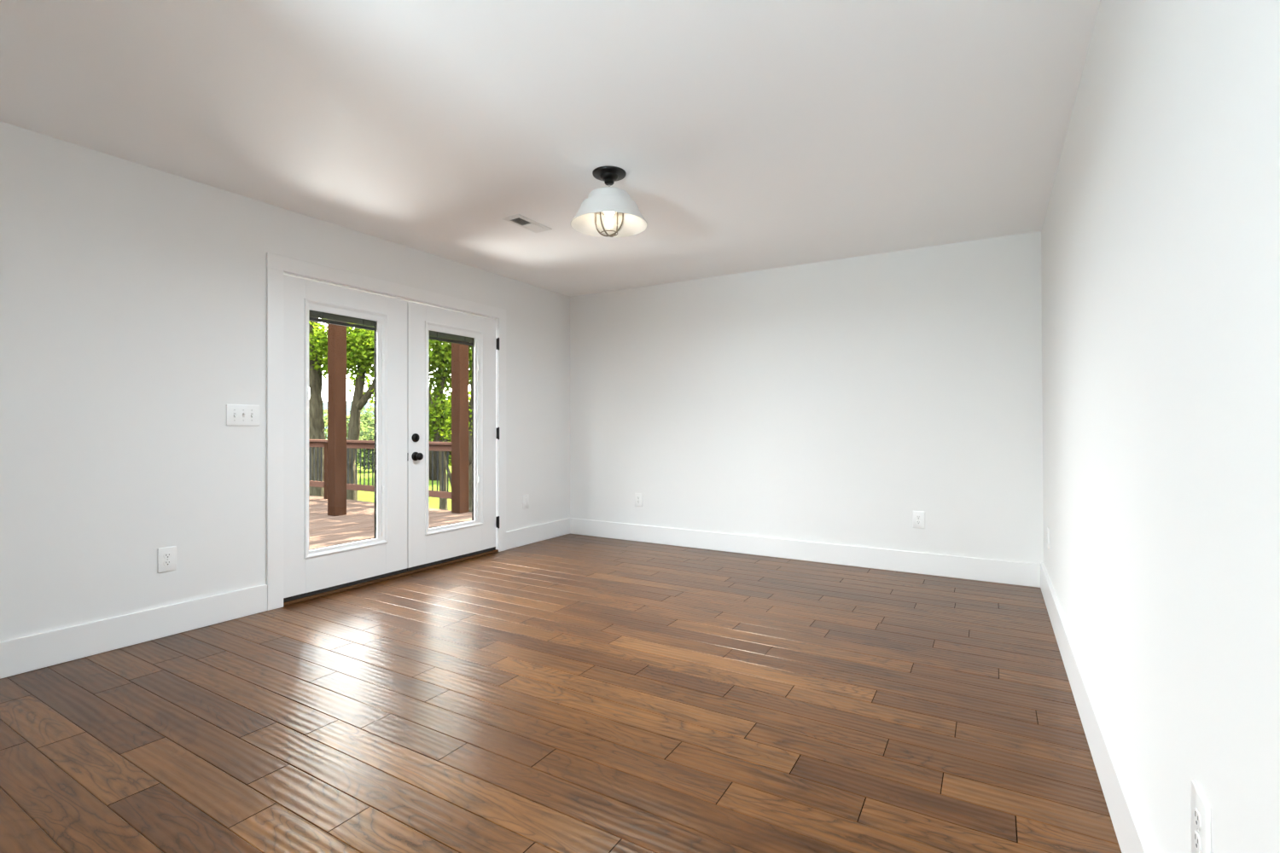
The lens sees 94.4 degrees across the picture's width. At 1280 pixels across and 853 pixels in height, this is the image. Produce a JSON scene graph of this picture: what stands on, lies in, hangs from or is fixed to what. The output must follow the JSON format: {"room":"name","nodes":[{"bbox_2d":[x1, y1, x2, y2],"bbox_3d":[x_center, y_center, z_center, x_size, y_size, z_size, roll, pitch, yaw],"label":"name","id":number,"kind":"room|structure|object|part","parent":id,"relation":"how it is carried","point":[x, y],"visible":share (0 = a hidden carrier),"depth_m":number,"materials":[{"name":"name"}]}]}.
{"room":"empty living room","nodes":[
{"label":"empty living room","id":0,"kind":"room"},
{"bbox_2d":[0,121,570,641],"bbox_3d":[-2.642,-0.107,3.010,0.150,2.660,7.587,0,0,31],"label":"wall","id":1,"kind":"structure","parent":0,"point":[133,295],"depth_m":3.03,"materials":[{"name":"white paint"}]},
{"bbox_2d":[0,584,267,679],"bbox_3d":[-3.330,1.023,1.688,0.014,0.160,4.311,0,0,31],"label":"baseboard","id":2,"kind":"structure","parent":1,"relation":"attached to","point":[27,654],"depth_m":2.95,"materials":[{"name":"white wood"}]},
{"bbox_2d":[157,546,176,573],"bbox_3d":[-2.486,0.700,3.117,0.009,0.128,0.083,0,0,31],"label":"wall outlet","id":3,"kind":"object","parent":1,"relation":"attached to","point":[166,556],"visible":1,"depth_m":3.11,"materials":[{"name":"white plastic"}]},
{"bbox_2d":[163,560,171,566],"bbox_3d":[-2.483,0.720,3.115,0.003,0.027,0.034,0,0,31],"label":"receptacle","id":4,"kind":"object","parent":3,"relation":"attached to","point":[166,563],"depth_m":3.11,"materials":[{"name":"grey plastic"}]},
{"bbox_2d":[163,552,171,558],"bbox_3d":[-2.483,0.680,3.115,0.003,0.027,0.034,0,0,31],"label":"receptacle","id":5,"kind":"object","parent":3,"relation":"attached to","point":[166,555],"depth_m":3.11,"materials":[{"name":"grey plastic"}]},
{"bbox_2d":[226,404,259,425],"bbox_3d":[-2.294,-0.065,3.430,0.020,0.122,0.178,0,0,31],"label":"light switch","id":6,"kind":"object","parent":1,"relation":"attached to","point":[236,415],"visible":1,"depth_m":3.43,"materials":[{"name":"white plastic"}]},
{"bbox_2d":[308,310,375,326],"bbox_3d":[-2.002,-0.723,3.994,0.014,0.036,0.477,0,0,31],"label":"raised blind","id":7,"kind":"object","parent":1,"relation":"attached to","point":[335,316],"depth_m":3.98,"materials":[{"name":"grey plastic"}]},
{"bbox_2d":[283,274,407,602],"bbox_3d":[-1.967,0.075,4.041,0.076,2.013,0.934,0,0,31],"label":"door","id":8,"kind":"structure","parent":1,"relation":"in","point":[306,572],"depth_m":4.00,"materials":[{"name":"white wood"}]},
{"bbox_3d":[-2.002,-0.749,3.994,0.015,0.013,0.495,0,0,31],"label":"head rail","id":9,"kind":"part","parent":8,"relation":"part of","materials":[{"name":"black plastic"}]},
{"bbox_3d":[-2.002,-0.690,3.994,0.012,0.024,0.479,0,0,31],"label":"rail","id":10,"kind":"part","parent":8,"relation":"part of","materials":[{"name":"black plastic"}]},
{"bbox_3d":[-1.987,0.015,4.013,0.063,1.648,0.602,0,0,31],"label":"glass frame","id":11,"kind":"part","parent":8,"relation":"part of","materials":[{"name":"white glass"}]},
{"bbox_2d":[266,252,506,610],"bbox_3d":[-1.778,0.052,4.450,0.168,2.182,2.024,0,0,31],"label":"door frame","id":12,"kind":"structure","parent":1,"relation":"attached to","point":[276,264],"depth_m":3.61,"materials":[{"name":"white wood"}]},
{"bbox_2d":[428,331,472,343],"bbox_3d":[-1.530,-0.723,4.792,0.014,0.036,0.467,0,0,31],"label":"raised blind","id":13,"kind":"object","parent":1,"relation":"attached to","point":[451,335],"depth_m":4.78,"materials":[{"name":"grey plastic"}]},
{"bbox_2d":[407,301,499,571],"bbox_3d":[-1.484,0.075,4.807,0.118,2.013,0.926,0,0,31],"label":"door","id":14,"kind":"structure","parent":1,"relation":"in","point":[426,546],"depth_m":4.72,"materials":[{"name":"white wood"}]},
{"bbox_3d":[-1.666,0.226,4.450,0.066,0.067,0.067,0,0,31],"label":"knob","id":15,"kind":"part","parent":14,"relation":"part of","materials":[{"name":"black metal"}]},
{"bbox_3d":[-1.530,-0.690,4.792,0.012,0.024,0.469,0,0,31],"label":"rail","id":16,"kind":"part","parent":14,"relation":"part of","materials":[{"name":"black plastic"}]},
{"bbox_3d":[-1.514,0.015,4.812,0.063,1.648,0.603,0,0,31],"label":"glass frame","id":17,"kind":"part","parent":14,"relation":"part of","materials":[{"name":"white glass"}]},
{"bbox_2d":[523,494,529,508],"bbox_3d":[-1.062,0.700,5.521,0.010,0.128,0.083,0,0,31],"label":"wall plate","id":18,"kind":"object","parent":1,"relation":"attached to","point":[526,497],"visible":1,"depth_m":5.52,"materials":[{"name":"white plastic"}]},
{"bbox_2d":[506,517,570,550],"bbox_3d":[-0.957,1.023,5.694,0.014,0.160,0.952,0,0,31],"label":"baseboard","id":19,"kind":"structure","parent":1,"relation":"attached to","point":[514,538],"depth_m":5.64,"materials":[{"name":"white wood"}]},
{"bbox_2d":[0,0,1100,296],"bbox_3d":[-0.839,-1.387,1.942,4.342,0.100,7.587,0,0,31],"label":"ceiling","id":20,"kind":"structure","parent":0,"point":[747,136],"depth_m":2.51,"materials":[{"name":"white paint"}]},
{"bbox_2d":[501,214,552,232],"bbox_3d":[-0.741,-1.332,3.906,0.145,0.010,0.330,0,0,31],"label":"ceiling vent","id":21,"kind":"object","parent":20,"relation":"in","point":[520,220],"visible":1,"depth_m":3.89,"materials":[{"name":"white metal"}]},
{"bbox_2d":[570,165,647,238],"bbox_3d":[-0.163,-1.170,3.128,0.407,0.334,0.407,0,0,31],"label":"ceiling lamp","id":22,"kind":"object","parent":20,"relation":"attached to","point":[608,212],"visible":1,"depth_m":3.10,"materials":[{"name":"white metal"}]},
{"bbox_3d":[-0.163,-1.145,3.128,0.056,0.075,0.056,0,0,31],"label":"bulb","id":23,"kind":"part","parent":22,"relation":"part of","materials":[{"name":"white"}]},
{"bbox_2d":[0,533,1121,852],"bbox_3d":[-0.808,1.153,1.924,4.152,0.100,7.327,0,0,31],"label":"floor","id":24,"kind":"structure","parent":0,"point":[570,693],"depth_m":2.22,"materials":[{"name":"brown wood"}]},
{"bbox_2d":[283,549,498,606],"bbox_3d":[-1.790,1.093,4.457,0.182,0.019,1.839,0,0,31],"label":"threshold","id":25,"kind":"object","parent":24,"relation":"on","point":[300,600],"visible":0.45,"depth_m":4.21,"materials":[{"name":"brown wood"}]},
{"bbox_2d":[570,231,1043,564],"bbox_3d":[1.121,-0.117,5.103,4.192,2.640,0.150,0,0,31],"label":"wall","id":26,"kind":"structure","parent":0,"point":[836,401],"depth_m":4.79,"materials":[{"name":"white paint"}]},
{"bbox_2d":[634,493,642,506],"bbox_3d":[-0.013,0.705,5.682,0.083,0.128,0.009,0,0,31],"label":"wall outlet","id":27,"kind":"object","parent":26,"relation":"attached to","point":[638,497],"visible":1,"depth_m":5.68,"materials":[{"name":"white plastic"}]},
{"bbox_2d":[570,517,1040,587],"bbox_3d":[1.013,1.023,5.072,4.010,0.160,0.014,0,0,31],"label":"baseboard","id":28,"kind":"structure","parent":26,"relation":"attached to","point":[986,570],"depth_m":4.77,"materials":[{"name":"white wood"}]},
{"bbox_2d":[912,511,925,529],"bbox_3d":[2.086,0.700,4.439,0.083,0.128,0.009,0,0,31],"label":"wall outlet","id":29,"kind":"object","parent":26,"relation":"attached to","point":[918,517],"visible":1,"depth_m":4.44,"materials":[{"name":"white plastic"}]},
{"bbox_2d":[1041,0,1279,852],"bbox_3d":[0.921,-0.117,0.813,0.166,2.640,7.437,0,0,31],"label":"wall","id":30,"kind":"structure","parent":0,"point":[1160,229],"depth_m":1.15,"materials":[{"name":"white paint"}]},
{"bbox_2d":[1047,526,1049,549],"bbox_3d":[2.530,0.691,3.674,0.009,0.128,0.083,0,0,31],"label":"wall outlet","id":31,"kind":"object","parent":30,"relation":"attached to","point":[1048,529],"visible":1,"depth_m":3.64,"materials":[{"name":"white plastic"}]},
{"bbox_2d":[1040,563,1155,852],"bbox_3d":[0.893,1.018,0.916,0.025,0.170,7.287,0,0,31],"label":"baseboard","id":32,"kind":"structure","parent":30,"relation":"attached to","point":[1132,836],"depth_m":1.85,"materials":[{"name":"white wood"}]},
{"bbox_2d":[1191,780,1211,852],"bbox_3d":[0.947,0.685,1.002,0.009,0.130,0.090,0,0,31],"label":"wall outlet","id":33,"kind":"object","parent":30,"relation":"attached to","point":[1201,810],"visible":1,"depth_m":0.99,"materials":[{"name":"white plastic"}]},
{"bbox_2d":[1193,831,1201,852],"bbox_3d":[0.945,0.705,1.004,0.003,0.027,0.034,0,0,31],"label":"receptacle","id":34,"kind":"object","parent":33,"relation":"attached to","point":[1197,834],"depth_m":1.00,"materials":[{"name":"grey plastic"}]},
{"bbox_2d":[1193,808,1201,831],"bbox_3d":[0.945,0.665,1.004,0.003,0.027,0.034,0,0,31],"label":"receptacle","id":35,"kind":"object","parent":33,"relation":"attached to","point":[1197,811],"depth_m":1.00,"materials":[{"name":"grey plastic"}]},
{"label":"outside","id":36,"kind":"structure","parent":0,"visible":0},
{"bbox_2d":[323,401,374,439],"bbox_3d":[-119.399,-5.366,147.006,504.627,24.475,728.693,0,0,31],"label":"sky","id":37,"kind":"structure","parent":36,"point":[325,403],"depth_m":260.21,"materials":[{"name":"white"}]},
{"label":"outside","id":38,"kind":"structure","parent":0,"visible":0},
{"bbox_2d":[354,453,451,510],"bbox_3d":[-2.807,4.544,10.960,380.000,4.922,380.000,0,0,31],"label":"lawn","id":39,"kind":"structure","parent":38,"point":[433,503],"depth_m":19.48,"materials":[{"name":"green plant"}]},
{"bbox_2d":[308,397,348,439],"bbox_3d":[-32.032,0.980,58.734,11.175,7.946,10.568,0,0,31],"label":"shrub","id":40,"kind":"object","parent":39,"relation":"on","point":[325,411],"visible":0.08,"depth_m":56.98,"materials":[{"name":"green plant"}]},
{"bbox_2d":[308,316,374,497],"bbox_3d":[-7.552,-3.333,14.471,4.558,11.113,3.818,0,0,31],"label":"tree","id":41,"kind":"object","parent":39,"relation":"on","point":[317,426],"visible":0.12,"depth_m":13.87,"materials":[{"name":"green plant"}]},
{"bbox_2d":[324,399,374,459],"bbox_3d":[-24.263,0.476,53.398,9.962,7.191,10.267,0,0,31],"label":"shrub","id":42,"kind":"object","parent":39,"relation":"on","point":[365,418],"visible":0.16,"depth_m":52.01,"materials":[{"name":"green plant"}]},
{"bbox_2d":[346,421,374,471],"bbox_3d":[-13.271,1.233,30.955,4.411,3.222,3.162,0,0,-23],"label":"shrub","id":43,"kind":"object","parent":39,"relation":"on","point":[365,429],"visible":0.14,"depth_m":30.20,"materials":[{"name":"green plant"}]},
{"bbox_2d":[308,322,444,500],"bbox_3d":[-6.167,-3.240,13.995,3.799,10.906,3.454,0,0,18],"label":"tree","id":44,"kind":"object","parent":39,"relation":"on","point":[365,338],"visible":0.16,"depth_m":13.85,"materials":[{"name":"green plant"}]},
{"bbox_2d":[428,392,470,480],"bbox_3d":[-8.198,0.176,24.296,4.978,4.265,3.340,0,0,-15],"label":"shrub","id":45,"kind":"object","parent":39,"relation":"on","point":[448,432],"visible":0.02,"depth_m":23.95,"materials":[{"name":"green plant"}]},
{"bbox_2d":[428,336,471,510],"bbox_3d":[-4.751,-2.368,14.092,2.813,9.185,2.637,0,0,23],"label":"tree","id":46,"kind":"object","parent":39,"relation":"on","point":[441,384],"visible":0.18,"depth_m":13.90,"materials":[{"name":"green plant"}]},
{"bbox_2d":[428,337,471,512],"bbox_3d":[-3.718,-2.543,13.987,3.070,9.540,2.893,0,0,31],"label":"tree","id":47,"kind":"object","parent":39,"relation":"on","point":[442,346],"visible":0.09,"depth_m":13.87,"materials":[{"name":"green plant"}]},
{"bbox_2d":[428,343,471,486],"bbox_3d":[-4.566,0.059,14.204,1.797,4.341,1.721,0,0,31],"label":"tree","id":48,"kind":"object","parent":39,"relation":"on","point":[438,357],"visible":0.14,"depth_m":13.94,"materials":[{"name":"green plant"}]},
{"bbox_2d":[430,395,471,465],"bbox_3d":[-8.100,0.350,26.581,5.135,4.414,5.314,0,0,-38],"label":"shrub","id":49,"kind":"object","parent":39,"relation":"on","point":[450,454],"visible":0.02,"depth_m":26.36,"materials":[{"name":"green plant"}]},
{"bbox_3d":[-5.073,1.686,6.061,7.133,0.934,6.460,0,0,31],"label":"framing","id":50,"kind":"object","parent":39,"relation":"on","visible":0},
{"bbox_2d":[308,495,471,550],"bbox_3d":[-5.122,1.200,6.079,7.236,0.035,6.440,0,0,31],"label":"deck","id":51,"kind":"object","parent":50,"relation":"on","point":[325,530],"visible":0.16,"depth_m":7.36,"materials":[{"name":"brown wood"}]},
{"bbox_2d":[327,320,346,516],"bbox_3d":[-4.038,-0.593,7.900,0.165,3.549,0.165,0,0,31],"label":"porch post","id":52,"kind":"object","parent":51,"relation":"on","point":[336,334],"visible":0.56,"depth_m":7.85,"materials":[{"name":"brown wood"}]},
{"bbox_2d":[308,439,451,499],"bbox_3d":[-4.397,0.701,9.275,4.310,0.962,0.140,0,0,31],"label":"deck railing","id":53,"kind":"object","parent":51,"relation":"on","point":[438,446],"visible":0.38,"depth_m":9.20,"materials":[{"name":"brown wood"}]},
{"bbox_3d":[-5.103,0.721,9.693,0.090,0.923,0.090,0,0,31],"label":"rail post","id":54,"kind":"part","parent":53,"relation":"part of","materials":[{"name":"brown wood"}]},
{"bbox_3d":[-4.369,0.282,9.259,4.245,0.125,0.140,0,0,31],"label":"rail","id":55,"kind":"part","parent":53,"relation":"part of","materials":[{"name":"brown wood"}]},
{"bbox_3d":[-4.369,0.959,9.259,4.245,0.092,0.040,0,0,31],"label":"rail","id":56,"kind":"part","parent":53,"relation":"part of","materials":[{"name":"brown wood"}]},
{"bbox_2d":[451,339,468,513],"bbox_3d":[-2.470,-0.593,8.134,0.165,3.549,0.165,0,0,31],"label":"porch post","id":57,"kind":"object","parent":51,"relation":"on","point":[459,352],"visible":0.56,"depth_m":8.07,"materials":[{"name":"brown wood"}]}
]}

